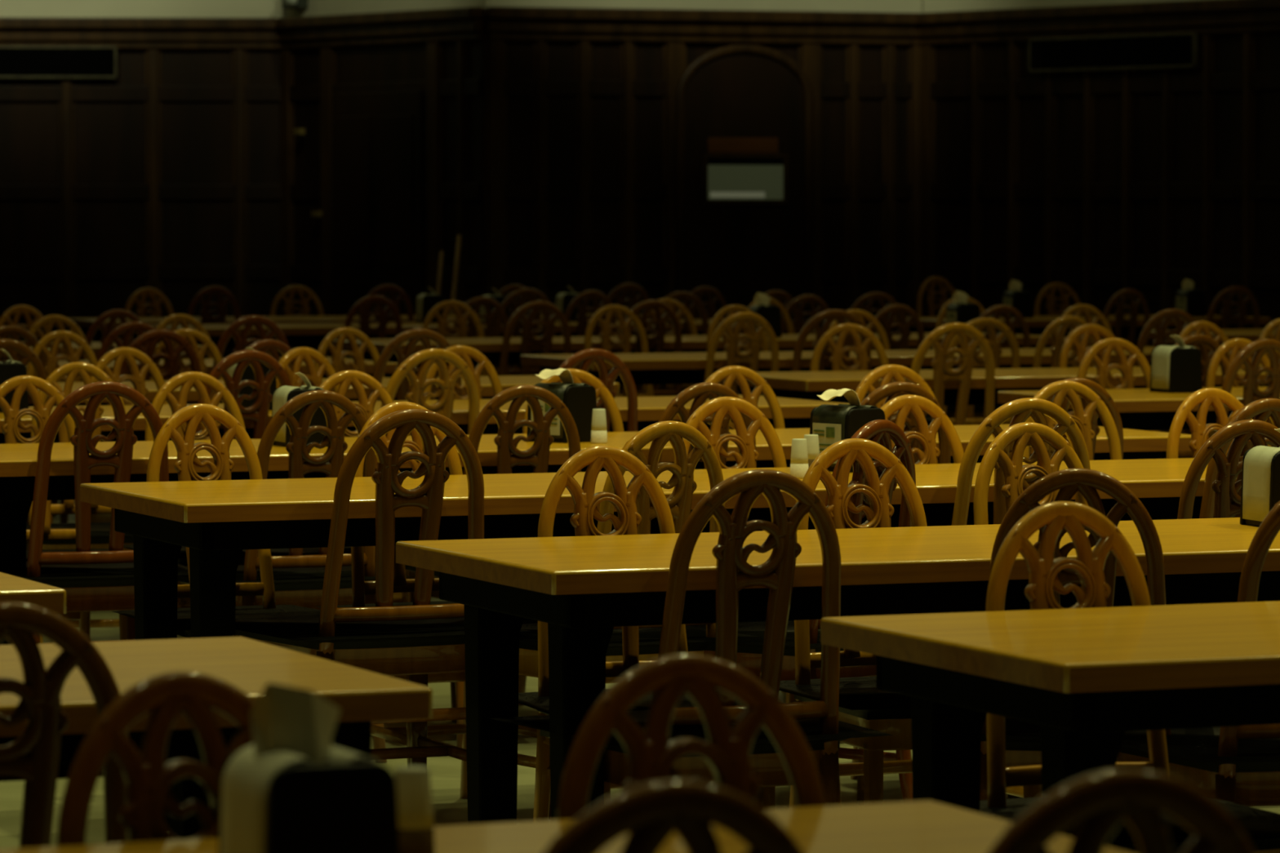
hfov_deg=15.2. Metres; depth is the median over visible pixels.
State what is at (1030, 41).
air vent
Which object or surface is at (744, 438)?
chair
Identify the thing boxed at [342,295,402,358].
chair
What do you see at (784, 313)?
chair
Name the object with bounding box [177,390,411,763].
chair
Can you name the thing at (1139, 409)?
dining table
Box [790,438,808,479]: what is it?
salt shaker
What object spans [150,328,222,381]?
chair
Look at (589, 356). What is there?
chair
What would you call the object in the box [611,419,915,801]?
chair
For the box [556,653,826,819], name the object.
chair
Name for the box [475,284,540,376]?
chair
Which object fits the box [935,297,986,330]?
chair
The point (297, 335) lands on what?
dining table
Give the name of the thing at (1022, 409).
chair
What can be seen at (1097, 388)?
chair
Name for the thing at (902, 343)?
chair
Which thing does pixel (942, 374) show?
chair
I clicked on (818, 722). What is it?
chair
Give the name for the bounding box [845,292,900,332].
chair
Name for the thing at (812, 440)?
pepper shaker
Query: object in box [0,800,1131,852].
dining table
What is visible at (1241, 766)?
chair
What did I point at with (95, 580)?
chair
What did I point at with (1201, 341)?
chair
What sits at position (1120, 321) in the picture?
chair
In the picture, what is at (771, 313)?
napkin dispenser
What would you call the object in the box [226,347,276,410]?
chair
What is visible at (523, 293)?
chair
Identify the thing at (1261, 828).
chair
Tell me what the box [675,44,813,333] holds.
door
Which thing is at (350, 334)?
chair
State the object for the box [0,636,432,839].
dining table
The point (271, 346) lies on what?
chair
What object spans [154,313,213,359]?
chair
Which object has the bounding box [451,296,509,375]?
chair
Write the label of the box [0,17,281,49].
trim
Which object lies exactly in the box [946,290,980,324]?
napkin dispenser
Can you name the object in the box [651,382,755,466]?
chair
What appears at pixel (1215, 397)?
chair
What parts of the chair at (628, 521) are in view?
leg, seat frame, leg, rail, seat, leg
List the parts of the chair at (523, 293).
rail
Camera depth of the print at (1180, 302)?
26.90 m
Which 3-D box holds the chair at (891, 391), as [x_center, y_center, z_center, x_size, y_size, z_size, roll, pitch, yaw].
[0.571,0.338,12.604,0.552,0.931,0.585,-1,3,-20]
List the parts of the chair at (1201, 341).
rail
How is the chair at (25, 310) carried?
on the floor
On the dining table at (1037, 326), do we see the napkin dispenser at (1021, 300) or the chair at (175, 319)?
the napkin dispenser at (1021, 300)
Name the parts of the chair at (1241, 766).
seat frame, seat, leg, rail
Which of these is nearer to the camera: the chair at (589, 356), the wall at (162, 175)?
the chair at (589, 356)
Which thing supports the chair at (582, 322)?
on the floor
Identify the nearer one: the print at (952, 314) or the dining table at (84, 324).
the print at (952, 314)
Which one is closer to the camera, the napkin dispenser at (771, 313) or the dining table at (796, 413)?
the dining table at (796, 413)
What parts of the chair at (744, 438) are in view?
leg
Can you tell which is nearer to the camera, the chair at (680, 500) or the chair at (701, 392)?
the chair at (680, 500)
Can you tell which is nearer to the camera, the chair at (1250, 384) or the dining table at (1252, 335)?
the chair at (1250, 384)
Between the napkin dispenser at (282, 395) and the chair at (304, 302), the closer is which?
the napkin dispenser at (282, 395)
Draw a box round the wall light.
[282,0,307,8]
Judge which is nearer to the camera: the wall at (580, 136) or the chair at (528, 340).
the chair at (528, 340)
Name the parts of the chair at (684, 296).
seat frame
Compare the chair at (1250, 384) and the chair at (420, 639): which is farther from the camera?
the chair at (1250, 384)
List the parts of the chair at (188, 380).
seat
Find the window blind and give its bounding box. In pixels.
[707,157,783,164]
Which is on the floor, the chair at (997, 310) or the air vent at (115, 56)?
the chair at (997, 310)
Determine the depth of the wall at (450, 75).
30.19 m
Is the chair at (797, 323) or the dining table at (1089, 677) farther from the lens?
the chair at (797, 323)
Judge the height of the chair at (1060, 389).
0.931 m
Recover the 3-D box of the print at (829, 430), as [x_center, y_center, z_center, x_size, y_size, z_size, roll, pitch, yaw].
[0.435,0.029,11.218,0.002,0.056,0.090,-2,3,-36]
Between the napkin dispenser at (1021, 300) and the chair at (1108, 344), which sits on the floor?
the chair at (1108, 344)
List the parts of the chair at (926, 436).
leg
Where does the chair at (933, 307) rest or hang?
on the floor
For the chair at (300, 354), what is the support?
on the floor
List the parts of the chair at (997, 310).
seat frame, seat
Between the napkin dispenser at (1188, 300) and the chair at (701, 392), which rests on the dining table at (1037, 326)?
the napkin dispenser at (1188, 300)
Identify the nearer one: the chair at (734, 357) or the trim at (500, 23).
the chair at (734, 357)
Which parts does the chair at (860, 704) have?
leg, rail, seat, seat frame, leg, leg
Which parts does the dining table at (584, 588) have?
leg, leg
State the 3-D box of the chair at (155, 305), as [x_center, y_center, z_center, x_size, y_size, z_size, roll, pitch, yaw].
[-2.615,-0.304,26.649,0.560,0.926,0.582,-2,3,-30]
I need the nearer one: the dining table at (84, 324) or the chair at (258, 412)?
the chair at (258, 412)
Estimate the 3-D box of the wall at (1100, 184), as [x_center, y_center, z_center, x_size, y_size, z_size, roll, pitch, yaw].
[3.587,-3.421,28.281,0.315,7.000,5.513,-2,3,-39]
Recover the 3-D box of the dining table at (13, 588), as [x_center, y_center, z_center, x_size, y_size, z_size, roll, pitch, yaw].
[-2.647,0.656,7.514,3.390,0.760,0.800,-1,3,-22]
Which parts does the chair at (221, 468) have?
seat frame, seat, rail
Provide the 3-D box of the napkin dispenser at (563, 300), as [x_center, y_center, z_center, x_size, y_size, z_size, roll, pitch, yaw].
[-0.379,-0.661,25.818,0.124,0.191,0.144,-1,3,-18]
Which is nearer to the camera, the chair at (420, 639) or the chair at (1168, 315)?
the chair at (420, 639)
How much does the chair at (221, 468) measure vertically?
0.931 m
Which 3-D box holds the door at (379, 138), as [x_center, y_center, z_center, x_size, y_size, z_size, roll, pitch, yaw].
[-1.783,-1.070,30.476,0.080,2.100,1.395,-2,3,-37]
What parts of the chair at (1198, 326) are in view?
rail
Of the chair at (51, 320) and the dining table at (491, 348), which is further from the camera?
the dining table at (491, 348)
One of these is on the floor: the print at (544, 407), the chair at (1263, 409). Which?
the chair at (1263, 409)
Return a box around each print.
[540,402,557,424]
[813,426,834,450]
[946,313,955,322]
[1176,297,1185,308]
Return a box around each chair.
[0,304,58,503]
[0,324,45,367]
[0,338,53,550]
[0,375,126,640]
[0,601,128,848]
[5,381,188,644]
[24,315,88,360]
[26,330,97,504]
[26,361,133,643]
[52,309,147,515]
[56,671,256,846]
[59,321,168,523]
[85,346,168,522]
[112,403,320,639]
[120,328,200,381]
[123,371,348,608]
[124,287,173,317]
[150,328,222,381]
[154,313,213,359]
[177,349,292,602]
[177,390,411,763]
[186,285,239,349]
[213,315,291,369]
[235,408,528,767]
[244,339,304,387]
[270,284,327,357]
[276,346,340,392]
[302,369,456,721]
[314,327,384,377]
[315,401,550,819]
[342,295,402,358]
[359,284,417,375]
[370,328,461,400]
[380,348,479,597]
[404,384,581,747]
[422,300,488,376]
[423,345,502,399]
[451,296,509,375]
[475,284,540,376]
[489,469,893,820]
[492,288,555,374]
[497,301,571,375]
[517,420,761,768]
[518,368,623,705]
[518,445,783,821]
[542,779,803,852]
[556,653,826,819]
[558,348,637,431]
[561,289,616,337]
[584,304,653,396]
[602,283,652,319]
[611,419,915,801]
[616,299,681,396]
[619,291,708,391]
[642,298,697,391]
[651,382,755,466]
[674,396,857,749]
[681,286,728,319]
[703,311,778,392]
[704,365,785,692]
[706,304,768,395]
[720,289,798,394]
[736,294,829,391]
[737,297,794,393]
[779,438,1041,807]
[791,309,871,371]
[810,323,893,417]
[828,309,931,426]
[840,382,951,743]
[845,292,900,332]
[850,394,964,779]
[855,364,937,426]
[857,397,1090,804]
[871,304,924,350]
[908,322,995,425]
[916,275,955,316]
[925,304,1030,418]
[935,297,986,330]
[943,317,1020,425]
[973,422,1088,797]
[979,467,1214,799]
[979,501,1279,852]
[988,768,1255,852]
[1023,380,1122,461]
[1029,377,1123,460]
[1032,315,1097,368]
[1034,282,1083,346]
[1055,304,1112,346]
[1058,324,1119,368]
[1076,337,1159,431]
[1099,288,1150,346]
[1118,501,1279,806]
[1133,308,1201,434]
[1166,387,1252,458]
[1175,320,1231,433]
[1175,333,1227,458]
[1177,419,1279,519]
[1199,398,1279,518]
[1206,285,1259,328]
[1206,337,1270,437]
[1215,338,1279,446]
[1258,318,1279,364]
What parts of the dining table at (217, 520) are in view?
leg, leg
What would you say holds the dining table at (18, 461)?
on the floor
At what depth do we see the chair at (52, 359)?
17.39 m
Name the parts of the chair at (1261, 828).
rail, seat, seat frame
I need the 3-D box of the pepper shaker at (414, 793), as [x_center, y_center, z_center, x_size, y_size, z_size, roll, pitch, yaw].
[-0.215,0.367,4.533,0.043,0.090,0.043,0,3,0]
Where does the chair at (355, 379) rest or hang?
on the floor
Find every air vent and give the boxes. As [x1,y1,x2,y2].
[0,45,117,78]
[1027,31,1197,72]
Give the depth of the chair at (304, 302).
27.45 m
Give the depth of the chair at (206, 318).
26.03 m
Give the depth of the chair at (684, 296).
25.36 m
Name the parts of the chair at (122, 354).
seat frame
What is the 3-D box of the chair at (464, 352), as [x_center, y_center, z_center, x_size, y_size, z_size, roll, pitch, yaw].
[-0.476,0.213,15.342,0.519,0.931,0.585,-1,3,-22]
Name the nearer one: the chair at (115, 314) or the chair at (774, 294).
the chair at (115, 314)
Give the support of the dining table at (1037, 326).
on the floor
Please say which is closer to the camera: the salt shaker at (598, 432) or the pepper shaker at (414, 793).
the pepper shaker at (414, 793)
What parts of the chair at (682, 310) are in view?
rail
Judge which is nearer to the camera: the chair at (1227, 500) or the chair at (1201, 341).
the chair at (1227, 500)
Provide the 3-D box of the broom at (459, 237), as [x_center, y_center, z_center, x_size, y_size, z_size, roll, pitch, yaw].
[-1.180,-0.539,28.646,0.280,1.208,0.940,0,3,0]
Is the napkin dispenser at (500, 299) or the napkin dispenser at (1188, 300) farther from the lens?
the napkin dispenser at (1188, 300)
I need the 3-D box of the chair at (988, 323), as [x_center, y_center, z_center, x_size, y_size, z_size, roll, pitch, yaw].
[1.298,0.013,19.691,0.605,0.931,0.585,-1,3,-20]
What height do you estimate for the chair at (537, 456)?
0.931 m
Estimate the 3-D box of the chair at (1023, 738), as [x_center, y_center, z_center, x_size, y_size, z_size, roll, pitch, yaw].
[0.772,0.525,8.553,0.552,0.931,0.585,0,3,2]
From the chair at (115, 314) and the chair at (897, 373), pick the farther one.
the chair at (115, 314)
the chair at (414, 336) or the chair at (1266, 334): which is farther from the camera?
the chair at (1266, 334)
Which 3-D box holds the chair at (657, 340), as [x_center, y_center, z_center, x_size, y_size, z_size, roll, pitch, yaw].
[-0.057,-0.117,22.295,0.575,0.953,0.598,-1,3,-23]
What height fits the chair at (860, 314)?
0.931 m
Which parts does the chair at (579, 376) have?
leg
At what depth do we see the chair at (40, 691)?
5.50 m
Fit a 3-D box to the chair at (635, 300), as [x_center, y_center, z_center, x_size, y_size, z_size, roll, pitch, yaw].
[-0.162,-0.343,27.225,0.563,0.951,0.597,-1,3,-23]
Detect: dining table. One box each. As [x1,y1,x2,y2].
[0,342,207,361]
[0,395,849,444]
[0,424,1191,573]
[0,572,66,644]
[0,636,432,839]
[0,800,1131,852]
[26,357,397,382]
[27,375,619,406]
[62,313,642,342]
[80,457,1235,830]
[150,319,793,358]
[331,332,1053,377]
[395,517,1279,824]
[520,346,1269,397]
[718,364,1268,405]
[820,600,1279,848]
[892,314,1270,337]
[997,386,1267,431]
[1146,328,1276,346]
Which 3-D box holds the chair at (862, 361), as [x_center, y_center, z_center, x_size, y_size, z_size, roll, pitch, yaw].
[0.836,0.081,18.214,0.562,0.931,0.585,0,3,-8]
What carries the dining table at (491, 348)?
on the floor
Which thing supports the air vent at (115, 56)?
in the wall at (162, 175)
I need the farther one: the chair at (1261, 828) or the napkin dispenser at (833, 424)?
the napkin dispenser at (833, 424)
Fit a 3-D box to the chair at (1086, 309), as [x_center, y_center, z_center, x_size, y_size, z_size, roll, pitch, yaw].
[2.137,-0.086,21.853,0.562,0.931,0.585,-1,3,-24]
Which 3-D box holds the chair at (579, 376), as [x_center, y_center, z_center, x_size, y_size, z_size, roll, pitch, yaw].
[-0.098,0.316,13.095,0.546,0.931,0.585,-1,3,-22]
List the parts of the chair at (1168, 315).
seat frame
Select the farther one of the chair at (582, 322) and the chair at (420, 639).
the chair at (582, 322)
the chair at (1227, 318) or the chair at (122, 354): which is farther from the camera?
the chair at (1227, 318)
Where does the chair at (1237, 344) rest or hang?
on the floor
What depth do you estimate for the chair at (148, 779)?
4.75 m
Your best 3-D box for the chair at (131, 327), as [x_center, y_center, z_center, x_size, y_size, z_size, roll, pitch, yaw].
[-2.043,0.052,18.766,0.555,0.938,0.589,-1,3,-20]
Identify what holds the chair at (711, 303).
on the floor
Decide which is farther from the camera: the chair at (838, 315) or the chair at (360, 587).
the chair at (838, 315)
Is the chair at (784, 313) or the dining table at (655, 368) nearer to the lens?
the dining table at (655, 368)
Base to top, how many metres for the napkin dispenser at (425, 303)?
0.191 m
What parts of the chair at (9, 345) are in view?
leg, leg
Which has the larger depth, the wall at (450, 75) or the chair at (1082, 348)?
the wall at (450, 75)
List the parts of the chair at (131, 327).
leg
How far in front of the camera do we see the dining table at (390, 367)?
18.95 m
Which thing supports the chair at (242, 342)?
on the floor
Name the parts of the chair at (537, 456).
leg, seat, seat frame, leg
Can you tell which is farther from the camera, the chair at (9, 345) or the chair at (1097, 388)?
the chair at (9, 345)
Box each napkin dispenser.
[0,348,28,413]
[217,682,399,852]
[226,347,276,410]
[271,372,328,446]
[415,287,444,323]
[479,288,508,324]
[526,368,596,443]
[555,285,583,321]
[749,292,782,337]
[809,388,884,472]
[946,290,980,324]
[1002,280,1033,318]
[1149,334,1202,392]
[1174,279,1206,316]
[1240,428,1279,526]
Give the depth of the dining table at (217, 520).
10.41 m
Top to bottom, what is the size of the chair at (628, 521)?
0.927 m
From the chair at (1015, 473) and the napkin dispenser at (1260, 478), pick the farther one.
the chair at (1015, 473)
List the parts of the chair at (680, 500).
seat frame, seat, rail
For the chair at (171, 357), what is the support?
on the floor
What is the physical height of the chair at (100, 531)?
0.931 m
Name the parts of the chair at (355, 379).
seat, leg, seat frame, leg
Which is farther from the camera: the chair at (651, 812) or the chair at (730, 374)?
the chair at (730, 374)
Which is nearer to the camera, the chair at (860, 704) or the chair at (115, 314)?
the chair at (860, 704)
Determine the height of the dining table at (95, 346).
0.760 m
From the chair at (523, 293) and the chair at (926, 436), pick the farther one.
the chair at (523, 293)
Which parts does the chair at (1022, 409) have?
leg, leg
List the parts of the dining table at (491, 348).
leg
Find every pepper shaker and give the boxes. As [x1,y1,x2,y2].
[394,765,435,852]
[804,434,819,468]
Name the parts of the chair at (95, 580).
leg, rail, seat frame, seat, leg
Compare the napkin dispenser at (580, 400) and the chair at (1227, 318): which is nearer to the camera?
the napkin dispenser at (580, 400)
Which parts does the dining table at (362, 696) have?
leg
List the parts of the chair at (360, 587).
rail, leg, seat, leg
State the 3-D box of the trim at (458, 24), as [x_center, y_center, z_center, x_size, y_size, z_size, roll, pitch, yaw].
[-1.676,-2.507,30.274,0.139,0.200,2.311,-2,3,-37]
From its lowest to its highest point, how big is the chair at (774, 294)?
0.936 m
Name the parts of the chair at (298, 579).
leg, leg, seat frame, seat, rail, leg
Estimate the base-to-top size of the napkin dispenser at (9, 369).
0.191 m
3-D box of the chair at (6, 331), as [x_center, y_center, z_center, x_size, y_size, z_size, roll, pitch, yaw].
[-2.491,0.071,18.436,0.552,0.931,0.585,-1,3,-22]
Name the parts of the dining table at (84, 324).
leg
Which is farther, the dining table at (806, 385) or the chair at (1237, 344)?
the dining table at (806, 385)
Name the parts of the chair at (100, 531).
leg, seat, rail, seat frame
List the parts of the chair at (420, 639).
leg, seat frame, seat, rail, leg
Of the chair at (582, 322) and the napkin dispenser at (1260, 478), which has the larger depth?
the chair at (582, 322)
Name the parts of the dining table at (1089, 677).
leg, leg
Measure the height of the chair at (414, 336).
0.962 m
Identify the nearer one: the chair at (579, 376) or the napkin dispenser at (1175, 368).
the chair at (579, 376)
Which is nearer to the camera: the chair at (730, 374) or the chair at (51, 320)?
the chair at (730, 374)
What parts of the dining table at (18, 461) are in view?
leg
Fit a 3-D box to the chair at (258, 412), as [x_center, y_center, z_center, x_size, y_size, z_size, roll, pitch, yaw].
[-1.267,0.239,14.475,0.567,0.957,0.601,-1,3,-25]
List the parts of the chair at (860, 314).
seat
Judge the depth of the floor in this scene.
11.39 m
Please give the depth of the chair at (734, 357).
19.48 m
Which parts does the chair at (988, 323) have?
rail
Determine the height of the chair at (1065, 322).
0.931 m
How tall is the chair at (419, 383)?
0.954 m
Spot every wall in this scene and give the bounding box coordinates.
[0,0,287,358]
[280,0,485,377]
[484,0,922,367]
[920,0,1279,347]
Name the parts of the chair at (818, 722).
leg, seat frame, seat, rail, leg, leg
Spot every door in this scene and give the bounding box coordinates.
[293,90,426,375]
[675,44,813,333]
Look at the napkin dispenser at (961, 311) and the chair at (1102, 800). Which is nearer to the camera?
the chair at (1102, 800)
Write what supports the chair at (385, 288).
on the floor
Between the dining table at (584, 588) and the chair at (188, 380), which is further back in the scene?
the chair at (188, 380)
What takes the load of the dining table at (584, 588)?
on the floor
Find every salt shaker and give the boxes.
[591,408,607,444]
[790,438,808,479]
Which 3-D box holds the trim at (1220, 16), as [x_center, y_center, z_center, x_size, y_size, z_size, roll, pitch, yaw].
[3.460,-2.413,28.225,0.139,0.200,5.573,-2,3,-39]
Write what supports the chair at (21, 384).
on the floor
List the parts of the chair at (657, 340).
rail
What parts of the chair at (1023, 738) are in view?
leg, seat frame, seat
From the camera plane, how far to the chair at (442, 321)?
22.96 m
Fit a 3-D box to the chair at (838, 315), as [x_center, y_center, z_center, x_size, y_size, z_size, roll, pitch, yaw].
[0.705,-0.011,19.909,0.624,0.960,0.603,-1,3,-21]
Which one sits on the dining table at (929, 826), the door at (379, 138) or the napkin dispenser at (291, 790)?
the napkin dispenser at (291, 790)
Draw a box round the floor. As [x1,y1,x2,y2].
[0,500,1279,848]
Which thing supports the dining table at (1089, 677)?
on the floor
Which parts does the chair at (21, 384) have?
rail, seat, leg, leg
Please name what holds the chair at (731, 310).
on the floor
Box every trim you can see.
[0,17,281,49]
[275,7,484,48]
[483,6,919,45]
[916,0,1279,45]
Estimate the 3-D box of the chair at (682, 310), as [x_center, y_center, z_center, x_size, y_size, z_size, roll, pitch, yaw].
[0.221,-0.150,23.230,0.562,0.931,0.585,-1,3,-22]
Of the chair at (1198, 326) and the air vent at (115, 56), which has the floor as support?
the chair at (1198, 326)
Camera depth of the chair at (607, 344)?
21.92 m
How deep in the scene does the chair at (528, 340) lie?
21.82 m
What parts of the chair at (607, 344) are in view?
rail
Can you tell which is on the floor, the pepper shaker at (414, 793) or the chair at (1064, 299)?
the chair at (1064, 299)
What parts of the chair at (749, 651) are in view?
seat, seat frame, leg, rail, leg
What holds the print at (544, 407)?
attached to the napkin dispenser at (580, 400)
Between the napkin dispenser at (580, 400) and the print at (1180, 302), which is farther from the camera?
the print at (1180, 302)

